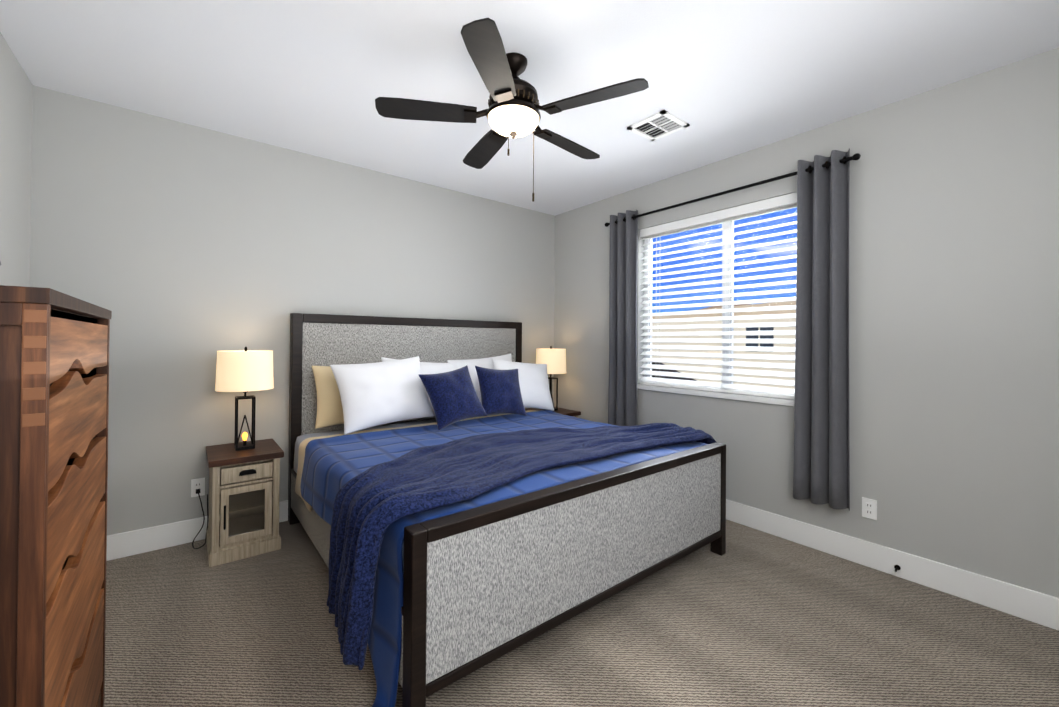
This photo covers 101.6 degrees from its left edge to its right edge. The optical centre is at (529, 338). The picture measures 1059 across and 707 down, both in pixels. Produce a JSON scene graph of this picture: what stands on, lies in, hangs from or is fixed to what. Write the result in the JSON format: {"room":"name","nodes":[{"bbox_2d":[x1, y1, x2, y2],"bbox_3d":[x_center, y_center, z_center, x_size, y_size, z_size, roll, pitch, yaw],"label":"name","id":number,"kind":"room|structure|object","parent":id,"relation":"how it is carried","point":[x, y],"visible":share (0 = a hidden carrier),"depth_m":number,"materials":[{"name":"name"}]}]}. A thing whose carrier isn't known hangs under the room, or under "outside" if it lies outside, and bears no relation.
{"room":"bedroom","nodes":[
{"label":"bedroom","id":0,"kind":"room"},
{"bbox_2d":[0,32,32,286],"bbox_3d":[-1.479,-0.042,0.639,0.150,2.740,4.370,1,-1,-38],"label":"wall","id":1,"kind":"structure","parent":0,"point":[16,93],"depth_m":2.17,"materials":[{"name":"grey paint"}]},
{"bbox_2d":[30,85,554,535],"bbox_3d":[-1.299,-0.019,3.668,4.200,2.740,0.150,1,-1,-38],"label":"wall","id":2,"kind":"structure","parent":0,"point":[184,253],"depth_m":2.91,"materials":[{"name":"grey paint"}]},
{"bbox_2d":[106,500,287,560],"bbox_3d":[-1.258,1.275,3.595,3.840,0.150,0.014,1,-1,-38],"label":"baseboard","id":3,"kind":"structure","parent":2,"relation":"attached to","point":[120,545],"depth_m":2.72,"materials":[{"name":"white wood"}]},
{"bbox_2d":[191,478,204,496],"bbox_3d":[-2.193,0.988,2.855,0.072,0.116,0.008,1,-1,-38],"label":"electrical outlet","id":4,"kind":"object","parent":2,"relation":"attached to","point":[198,483],"visible":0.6,"depth_m":2.85,"materials":[{"name":"white plastic"}]},
{"bbox_2d":[0,0,1058,215],"bbox_3d":[0.070,-1.441,1.967,4.200,0.100,4.520,1,-1,-38],"label":"ceiling","id":5,"kind":"structure","parent":0,"point":[725,79],"depth_m":2.21,"materials":[{"name":"white paint"}]},
{"bbox_2d":[375,18,648,201],"bbox_3d":[-0.064,-1.030,2.200,1.255,0.719,1.275,1,-1,-38],"label":"ceiling fan","id":6,"kind":"object","parent":5,"relation":"hanging from","point":[513,109],"visible":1,"depth_m":2.06,"materials":[{"name":"black metal"}]},
{"bbox_2d":[627,110,689,140],"bbox_3d":[0.835,-1.374,2.804,0.280,0.012,0.280,1,-1,-38],"label":"ceiling vent","id":7,"kind":"object","parent":5,"relation":"in","point":[659,125],"visible":0.98,"depth_m":2.79,"materials":[{"name":"white metal"}]},
{"bbox_2d":[103,519,1058,706],"bbox_3d":[0.049,1.398,1.947,4.200,0.100,4.520,1,-1,-38],"label":"floor","id":8,"kind":"structure","parent":0,"point":[751,617],"depth_m":1.91,"materials":[{"name":"carpet"}]},
{"bbox_2d":[0,285,111,706],"bbox_3d":[-1.442,0.614,1.089,0.456,1.435,0.918,1,-1,-38],"label":"chest","id":9,"kind":"object","parent":8,"relation":"on","point":[54,377],"visible":1,"depth_m":0.94,"materials":[{"name":"brown wood"}]},
{"bbox_2d":[206,439,283,566],"bbox_3d":[-1.855,1.030,2.799,0.385,0.620,0.478,1,-1,-38],"label":"nightstand","id":10,"kind":"object","parent":8,"relation":"on","point":[244,486],"visible":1,"depth_m":2.66,"materials":[{"name":"beige paint"}]},
{"bbox_2d":[215,347,273,450],"bbox_3d":[-1.858,0.386,2.821,0.320,0.665,0.320,1,-1,-38],"label":"lamp","id":11,"kind":"object","parent":10,"relation":"on","point":[245,370],"visible":1,"depth_m":2.72,"materials":[{"name":"beige fabric"}]},
{"bbox_2d":[288,313,725,706],"bbox_3d":[-0.295,0.590,2.923,2.443,1.525,2.215,1,-1,-38],"label":"bed","id":12,"kind":"object","parent":8,"relation":"on","point":[456,510],"visible":1,"depth_m":2.16,"materials":[{"name":"blue fabric"}]},
{"bbox_2d":[312,366,343,428],"bbox_3d":[-1.295,0.423,3.301,0.700,0.480,0.164,1,-15,-40],"label":"pillow","id":13,"kind":"object","parent":12,"relation":"on","point":[329,404],"depth_m":3.11,"materials":[{"name":"beige fabric"}]},
{"bbox_2d":[330,356,434,434],"bbox_3d":[-1.057,0.393,3.163,0.720,0.530,0.212,-5,-21,-42],"label":"pillow","id":14,"kind":"object","parent":12,"relation":"on","point":[378,393],"depth_m":3.06,"materials":[{"name":"white fabric"}]},
{"bbox_2d":[295,410,534,511],"bbox_3d":[-0.608,0.862,3.386,2.127,0.381,0.451,1,-1,-38],"label":"blanket","id":15,"kind":"object","parent":12,"relation":"on","point":[308,447],"depth_m":2.94,"materials":[{"name":"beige fabric"}]},
{"bbox_2d":[381,357,454,413],"bbox_3d":[-0.887,0.413,3.591,0.740,0.500,0.175,7,-19,-38],"label":"pillow","id":16,"kind":"object","parent":12,"relation":"on","point":[428,365],"depth_m":3.66,"materials":[{"name":"white fabric"}]},
{"bbox_2d":[419,365,486,429],"bbox_3d":[-0.575,0.439,3.279,0.470,0.470,0.157,-9,-22,-43],"label":"pillow","id":17,"kind":"object","parent":12,"relation":"on","point":[453,396],"depth_m":3.21,"materials":[{"name":"blue fabric"}]},
{"bbox_2d":[447,354,511,403],"bbox_3d":[-0.402,0.409,3.978,0.740,0.520,0.181,-4,-12,-38],"label":"pillow","id":18,"kind":"object","parent":12,"relation":"on","point":[480,360],"depth_m":3.92,"materials":[{"name":"white fabric"}]},
{"bbox_2d":[475,366,526,415],"bbox_3d":[-0.239,0.444,3.611,0.460,0.460,0.165,7,-30,-35],"label":"pillow","id":19,"kind":"object","parent":12,"relation":"on","point":[501,390],"depth_m":3.55,"materials":[{"name":"blue fabric"}]},
{"bbox_2d":[327,423,716,669],"bbox_3d":[0.054,0.850,2.522,2.395,0.544,0.951,1,-1,-38],"label":"throw","id":20,"kind":"object","parent":12,"relation":"on","point":[371,500],"depth_m":1.86,"materials":[{"name":"blue fabric"}]},
{"bbox_2d":[492,358,553,410],"bbox_3d":[-0.057,0.427,3.946,0.620,0.500,0.192,7,-31,-28],"label":"pillow","id":21,"kind":"object","parent":12,"relation":"on","point":[533,378],"depth_m":3.91,"materials":[{"name":"white fabric"}]},
{"bbox_2d":[525,407,580,417],"bbox_3d":[0.230,1.057,4.455,0.385,0.620,0.478,1,-1,-38],"label":"nightstand","id":22,"kind":"object","parent":8,"relation":"on","point":[568,412],"visible":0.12,"depth_m":4.40,"materials":[{"name":"brown wood"}]},
{"bbox_2d":[536,346,565,410],"bbox_3d":[0.221,0.413,4.473,0.320,0.665,0.320,1,-1,-38],"label":"lamp","id":23,"kind":"object","parent":22,"relation":"on","point":[554,360],"visible":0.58,"depth_m":4.35,"materials":[{"name":"beige fabric"}]},
{"bbox_2d":[554,48,1058,597],"bbox_3d":[1.645,-0.001,3.216,0.150,2.740,4.220,1,-1,-38],"label":"wall","id":24,"kind":"structure","parent":0,"point":[954,324],"depth_m":2.39,"materials":[{"name":"grey paint"}]},
{"bbox_2d":[637,207,796,405],"bbox_3d":[1.517,-0.266,3.354,0.155,1.450,1.595,1,-1,-38],"label":"window","id":25,"kind":"structure","parent":24,"relation":"in","point":[760,399],"depth_m":3.38,"materials":[{"name":"white"}]},
{"bbox_2d":[640,192,796,398],"bbox_3d":[1.507,-0.286,3.347,0.060,1.405,1.545,1,-1,-38],"label":"window blinds","id":26,"kind":"object","parent":25,"relation":"attached to","point":[779,203],"visible":0.71,"depth_m":3.34,"materials":[{"name":"white plastic"}]},
{"bbox_2d":[605,148,860,510],"bbox_3d":[1.353,-0.055,3.354,0.134,2.185,2.004,1,-1,-38],"label":"curtains","id":27,"kind":"object","parent":24,"relation":"attached to","point":[821,468],"visible":1,"depth_m":2.73,"materials":[{"name":"grey fabric"}]},
{"bbox_2d":[862,497,876,519],"bbox_3d":[2.034,1.021,2.583,0.008,0.116,0.072,1,-1,-38],"label":"electrical outlet","id":28,"kind":"object","parent":24,"relation":"attached to","point":[869,508],"visible":1,"depth_m":2.58,"materials":[{"name":"white plastic"}]},
{"bbox_2d":[726,499,1058,630],"bbox_3d":[1.572,1.293,3.156,0.014,0.150,4.220,1,-1,-38],"label":"baseboard","id":29,"kind":"structure","parent":24,"relation":"attached to","point":[1025,603],"depth_m":2.42,"materials":[{"name":"white wood"}]},
{"bbox_2d":[892,565,900,575],"bbox_3d":[2.075,1.316,2.445,0.082,0.035,0.027,1,-1,-38],"label":"doorstop","id":30,"kind":"object","parent":24,"relation":"attached to","point":[896,567],"visible":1,"depth_m":2.46,"materials":[{"name":"black rubber"}]},
{"label":"outside","id":31,"kind":"structure","parent":0,"visible":0},
{"bbox_2d":[652,207,796,312],"bbox_3d":[8.351,-2.039,9.197,0.050,11.000,20.000,1,-1,-38],"label":"sky","id":32,"kind":"structure","parent":31,"point":[753,242],"depth_m":12.32,"materials":[{"name":"blue"}]},
{"bbox_3d":[-2.183,1.008,2.842,0.024,0.024,0.026,1,-1,-38],"label":"plug","id":33,"kind":"object","parent":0,"visible":0},
{"bbox_2d":[192,492,207,548],"bbox_3d":[-2.127,1.173,2.792,0.084,0.332,0.135,1,-1,-38],"label":"lamp cord","id":34,"kind":"object","parent":33,"relation":"attached to","point":[203,522],"visible":0.9,"depth_m":2.83,"materials":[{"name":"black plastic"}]},
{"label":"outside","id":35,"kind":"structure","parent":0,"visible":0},
{"bbox_2d":[652,301,795,388],"bbox_3d":[2.305,1.204,10.968,6.450,4.450,13.700,1,-1,-38],"label":"house","id":36,"kind":"structure","parent":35,"point":[735,337],"depth_m":8.17,"materials":[{"name":"paint"}]}
]}

